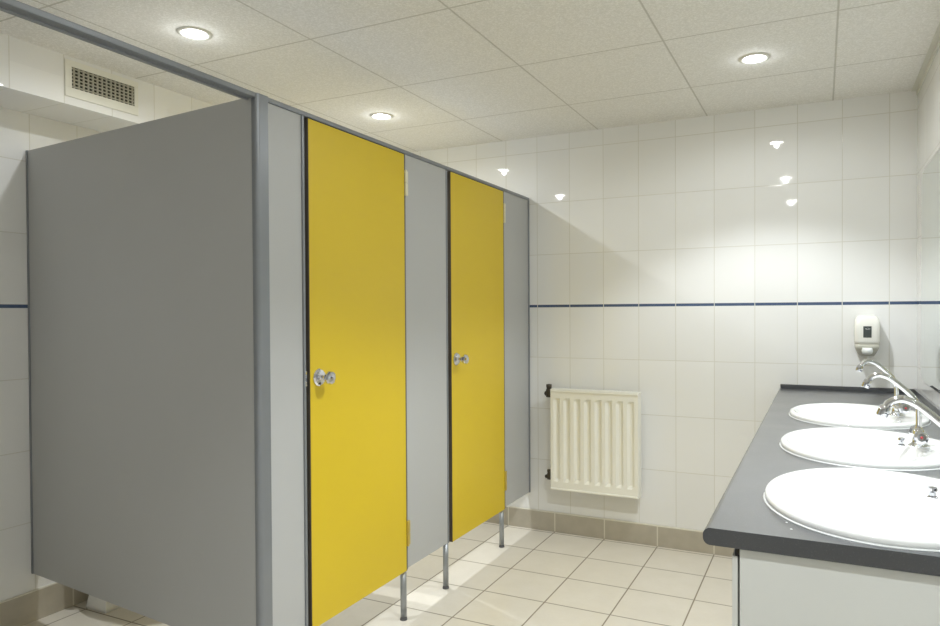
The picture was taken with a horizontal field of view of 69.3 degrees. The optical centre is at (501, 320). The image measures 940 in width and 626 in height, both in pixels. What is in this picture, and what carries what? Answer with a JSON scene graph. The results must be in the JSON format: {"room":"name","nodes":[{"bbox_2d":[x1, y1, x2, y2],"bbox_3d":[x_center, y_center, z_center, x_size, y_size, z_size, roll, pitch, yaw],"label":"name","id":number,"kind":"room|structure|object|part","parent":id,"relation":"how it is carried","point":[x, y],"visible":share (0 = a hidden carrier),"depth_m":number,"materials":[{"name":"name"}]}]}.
{"room":"public restroom","nodes":[
{"label":"public restroom","id":0,"kind":"room"},
{"bbox_2d":[0,107,101,600],"bbox_3d":[-2.146,0.107,2.557,0.100,2.304,4.600,0,1,25],"label":"wall","id":1,"kind":"structure","parent":0,"point":[20,132],"depth_m":2.77,"materials":[{"name":"tile"}]},
{"bbox_2d":[0,582,88,625],"bbox_3d":[-2.090,1.194,2.546,0.012,0.128,4.600,0,1,25],"label":"baseboard","id":2,"kind":"structure","parent":1,"relation":"attached to","point":[36,604],"depth_m":2.85,"materials":[{"name":"tile"}]},
{"bbox_2d":[0,33,213,131],"bbox_3d":[-1.979,-0.949,2.463,0.280,0.192,4.600,0,1,25],"label":"soffit","id":3,"kind":"object","parent":1,"relation":"attached to","point":[31,75],"depth_m":2.71,"materials":[{"name":"paint"}]},
{"bbox_2d":[64,58,137,115],"bbox_3d":[-1.654,-0.963,2.817,0.006,0.145,0.317,0,1,25],"label":"air vent","id":4,"kind":"object","parent":3,"relation":"attached to","point":[83,82],"visible":1,"depth_m":2.80,"materials":[{"name":"metal"}]},
{"bbox_2d":[23,522,731,625],"bbox_3d":[-0.563,1.290,1.829,3.585,0.060,4.800,0,1,25],"label":"floor","id":5,"kind":"structure","parent":0,"point":[538,577],"depth_m":3.13,"materials":[{"name":"tile"}]},
{"bbox_2d":[86,595,119,612],"bbox_3d":[-1.556,0.863,2.965,0.619,0.775,0.370,0,1,25],"label":"toilet","id":6,"kind":"object","parent":5,"relation":"on","point":[93,603],"visible":0.02,"depth_m":2.93,"materials":[{"name":"white ceramic"}]},
{"bbox_2d":[0,0,530,625],"bbox_3d":[-1.427,0.272,2.221,1.490,1.975,4.600,0,1,25],"label":"stall","id":7,"kind":"object","parent":5,"relation":"on","point":[279,353],"visible":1,"depth_m":2.45,"materials":[{"name":"grey laminate"}]},
{"bbox_3d":[-1.290,-0.668,0.960,0.039,0.020,2.461,0,1,25],"label":"head rail","id":8,"kind":"part","parent":7,"relation":"part of","materials":[{"name":"grey metal"}]},
{"bbox_3d":[-1.358,0.177,2.467,1.411,1.757,0.026,0,1,31],"label":"panel","id":9,"kind":"part","parent":7,"relation":"part of","materials":[{"name":"grey laminate"}]},
{"bbox_3d":[-0.742,0.175,2.102,0.020,1.741,0.049,0,1,25],"label":"corner post","id":10,"kind":"part","parent":7,"relation":"part of","materials":[{"name":"grey metal"}]},
{"bbox_3d":[-0.705,0.182,2.197,0.022,1.724,0.155,0,1,25],"label":"panel","id":11,"kind":"part","parent":7,"relation":"part of","materials":[{"name":"grey laminate"}]},
{"bbox_3d":[-0.656,0.195,2.266,0.008,0.050,0.009,0,1,25],"label":"latch plate","id":12,"kind":"part","parent":7,"relation":"part of","materials":[{"name":"silver metal"}]},
{"bbox_3d":[-0.585,0.195,2.302,0.034,0.046,0.047,0,1,25],"label":"door knob","id":13,"kind":"part","parent":7,"relation":"part of","materials":[{"name":"silver metal"}]},
{"bbox_3d":[-0.531,0.181,2.549,0.024,1.724,0.578,0,1,25],"label":"door","id":14,"kind":"part","parent":7,"relation":"part of","materials":[{"name":"yellow laminate"}]},
{"bbox_3d":[-0.300,-0.699,3.063,0.039,0.020,2.090,0,1,25],"label":"head rail","id":15,"kind":"part","parent":7,"relation":"part of","materials":[{"name":"grey metal"}]},
{"bbox_3d":[-0.409,1.134,2.829,0.026,0.202,0.026,0,1,25],"label":"leg","id":16,"kind":"part","parent":7,"relation":"part of","materials":[{"name":"metal"}]},
{"bbox_3d":[-0.336,0.170,2.981,0.022,1.724,0.357,0,1,25],"label":"panel","id":17,"kind":"part","parent":7,"relation":"part of","materials":[{"name":"grey laminate"}]},
{"bbox_3d":[-0.260,1.129,3.148,0.026,0.202,0.026,0,1,25],"label":"leg","id":18,"kind":"part","parent":7,"relation":"part of","materials":[{"name":"metal"}]},
{"bbox_3d":[-0.173,0.182,3.176,0.034,0.046,0.047,0,1,25],"label":"door knob","id":19,"kind":"part","parent":7,"relation":"part of","materials":[{"name":"silver metal"}]},
{"bbox_3d":[-0.121,0.168,3.422,0.024,1.724,0.576,0,1,25],"label":"door","id":20,"kind":"part","parent":7,"relation":"part of","materials":[{"name":"yellow laminate"}]},
{"bbox_3d":[-0.001,1.121,3.698,0.026,0.202,0.026,0,1,25],"label":"leg","id":21,"kind":"part","parent":7,"relation":"part of","materials":[{"name":"metal"}]},
{"bbox_3d":[0.075,0.157,3.855,0.022,1.724,0.360,0,1,25],"label":"panel","id":22,"kind":"part","parent":7,"relation":"part of","materials":[{"name":"grey laminate"}]},
{"bbox_2d":[732,549,939,625],"bbox_3d":[1.165,0.817,2.208,0.578,0.859,2.428,0,1,25],"label":"vanity cabinet","id":23,"kind":"object","parent":5,"relation":"on","point":[769,589],"visible":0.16,"depth_m":1.15,"materials":[{"name":"laminate"}]},
{"bbox_3d":[0.547,0.785,1.491,0.010,0.737,0.602,0,1,25],"label":"door","id":24,"kind":"part","parent":23,"relation":"part of","materials":[{"name":"laminate"}]},
{"bbox_2d":[703,384,939,575],"bbox_3d":[1.152,0.361,2.202,0.597,0.053,2.440,0,1,25],"label":"countertop","id":25,"kind":"structure","parent":23,"relation":"on","point":[741,519],"depth_m":1.37,"materials":[{"name":"grey laminate"}]},
{"bbox_2d":[763,468,939,551],"bbox_3d":[0.766,0.431,1.352,0.457,0.160,0.542,0,1,25],"label":"washbasin","id":26,"kind":"object","parent":25,"relation":"in","point":[881,508],"visible":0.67,"depth_m":1.50,"materials":[{"name":"white ceramic"}]},
{"bbox_2d":[779,427,939,470],"bbox_3d":[1.026,0.423,1.904,0.457,0.160,0.542,0,1,25],"label":"washbasin","id":27,"kind":"object","parent":25,"relation":"in","point":[839,446],"visible":0.56,"depth_m":2.03,"materials":[{"name":"white ceramic"}]},
{"bbox_2d":[789,403,930,429],"bbox_3d":[1.294,0.415,2.474,0.457,0.160,0.542,0,1,25],"label":"washbasin","id":28,"kind":"object","parent":25,"relation":"in","point":[845,415],"visible":0.48,"depth_m":2.59,"materials":[{"name":"white ceramic"}]},
{"bbox_2d":[855,359,910,416],"bbox_3d":[1.343,0.236,2.409,0.166,0.201,0.135,0,1,5],"label":"faucet","id":29,"kind":"object","parent":25,"relation":"on","point":[898,409],"visible":0.67,"depth_m":2.40,"materials":[{"name":"silver metal"}]},
{"bbox_3d":[1.337,0.214,2.410,0.140,0.156,0.015,0,1,5],"label":"spout","id":30,"kind":"part","parent":29,"relation":"part of","materials":[{"name":"silver metal"}]},
{"bbox_3d":[1.395,0.306,2.357,0.039,0.038,0.038,0,1,5],"label":"handle","id":31,"kind":"part","parent":29,"relation":"part of","materials":[{"name":"silver metal"}]},
{"bbox_2d":[861,372,929,447],"bbox_3d":[1.090,0.244,1.882,0.166,0.201,0.135,0,1,25],"label":"faucet","id":32,"kind":"object","parent":25,"relation":"on","point":[920,439],"visible":0.96,"depth_m":1.86,"materials":[{"name":"silver metal"}]},
{"bbox_3d":[1.085,0.222,1.884,0.140,0.156,0.015,0,1,25],"label":"spout","id":33,"kind":"part","parent":32,"relation":"part of","materials":[{"name":"silver metal"}]},
{"bbox_3d":[1.162,0.313,1.903,0.039,0.038,0.038,0,1,25],"label":"handle","id":34,"kind":"part","parent":32,"relation":"part of","materials":[{"name":"silver metal"}]},
{"bbox_3d":[1.121,0.314,1.814,0.039,0.038,0.038,0,1,25],"label":"handle","id":35,"kind":"part","parent":32,"relation":"part of","materials":[{"name":"silver metal"}]},
{"bbox_2d":[876,395,939,498],"bbox_3d":[0.845,0.252,1.361,0.166,0.201,0.135,0,1,25],"label":"faucet","id":36,"kind":"object","parent":25,"relation":"on","point":[884,409],"visible":1,"depth_m":1.36,"materials":[{"name":"silver metal"}]},
{"bbox_3d":[0.840,0.229,1.363,0.140,0.156,0.015,0,1,25],"label":"spout","id":37,"kind":"part","parent":36,"relation":"part of","materials":[{"name":"silver metal"}]},
{"bbox_2d":[0,0,939,151],"bbox_3d":[-0.575,-1.069,1.800,3.585,0.050,4.800,0,1,25],"label":"ceiling","id":38,"kind":"structure","parent":0,"point":[448,73],"depth_m":2.69,"materials":[{"name":"tile"}]},
{"bbox_2d":[176,26,211,39],"bbox_3d":[-1.121,-1.046,2.478,0.120,0.006,0.120,0,1,25],"label":"recessed light","id":39,"kind":"object","parent":38,"relation":"in","point":[191,32],"visible":1,"depth_m":2.47,"materials":[{"name":"white"}]},
{"bbox_2d":[370,112,392,119],"bbox_3d":[-0.625,-1.062,3.531,0.120,0.006,0.120,0,1,25],"label":"recessed light","id":40,"kind":"object","parent":38,"relation":"in","point":[379,115],"visible":1,"depth_m":3.52,"materials":[{"name":"white"}]},
{"bbox_2d":[739,52,769,63],"bbox_3d":[1.024,-1.061,2.750,0.120,0.006,0.120,0,1,25],"label":"recessed light","id":41,"kind":"object","parent":38,"relation":"in","point":[752,58],"visible":1,"depth_m":2.74,"materials":[{"name":"white"}]},
{"bbox_2d":[411,91,916,530],"bbox_3d":[0.431,0.077,3.941,3.585,2.304,0.100,0,1,25],"label":"wall","id":42,"kind":"structure","parent":0,"point":[700,267],"depth_m":3.58,"materials":[{"name":"tile"}]},
{"bbox_2d":[544,384,640,498],"bbox_3d":[0.504,0.661,3.800,0.550,0.596,0.108,0,1,25],"label":"radiator","id":43,"kind":"object","parent":42,"relation":"attached to","point":[595,435],"visible":1,"depth_m":3.74,"materials":[{"name":"metal"}]},
{"bbox_2d":[551,388,638,393],"bbox_3d":[0.517,0.390,3.773,0.500,0.004,0.069,0,1,25],"label":"grille","id":44,"kind":"object","parent":43,"relation":"attached to","point":[553,390],"depth_m":3.77,"materials":[{"name":"metal"}]},
{"bbox_2d":[485,506,734,556],"bbox_3d":[0.418,1.173,3.901,3.373,0.114,0.012,0,1,25],"label":"baseboard","id":45,"kind":"structure","parent":42,"relation":"attached to","point":[611,529],"depth_m":3.80,"materials":[{"name":"tile"}]},
{"bbox_2d":[854,315,879,358],"bbox_3d":[1.728,0.080,3.212,0.106,0.210,0.113,0,1,25],"label":"soap dispenser","id":46,"kind":"object","parent":42,"relation":"attached to","point":[866,327],"visible":0.95,"depth_m":3.18,"materials":[{"name":"plastic"}]},
{"bbox_2d":[917,46,939,407],"bbox_3d":[1.008,0.110,1.073,0.100,2.304,4.600,0,1,25],"label":"wall","id":47,"kind":"structure","parent":0,"point":[928,97],"depth_m":2.92,"materials":[{"name":"tile"}]},
{"bbox_2d":[911,22,939,94],"bbox_3d":[0.946,-1.030,1.085,0.024,0.024,4.600,0,1,25],"label":"trim","id":48,"kind":"structure","parent":47,"relation":"attached to","point":[935,43],"depth_m":2.77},
{"bbox_2d":[921,148,939,392],"bbox_3d":[1.258,-0.175,1.730,0.006,0.918,2.810,0,1,25],"label":"mirror","id":49,"kind":"object","parent":47,"relation":"attached to","point":[930,186],"visible":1,"depth_m":2.71,"materials":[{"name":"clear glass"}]}
]}

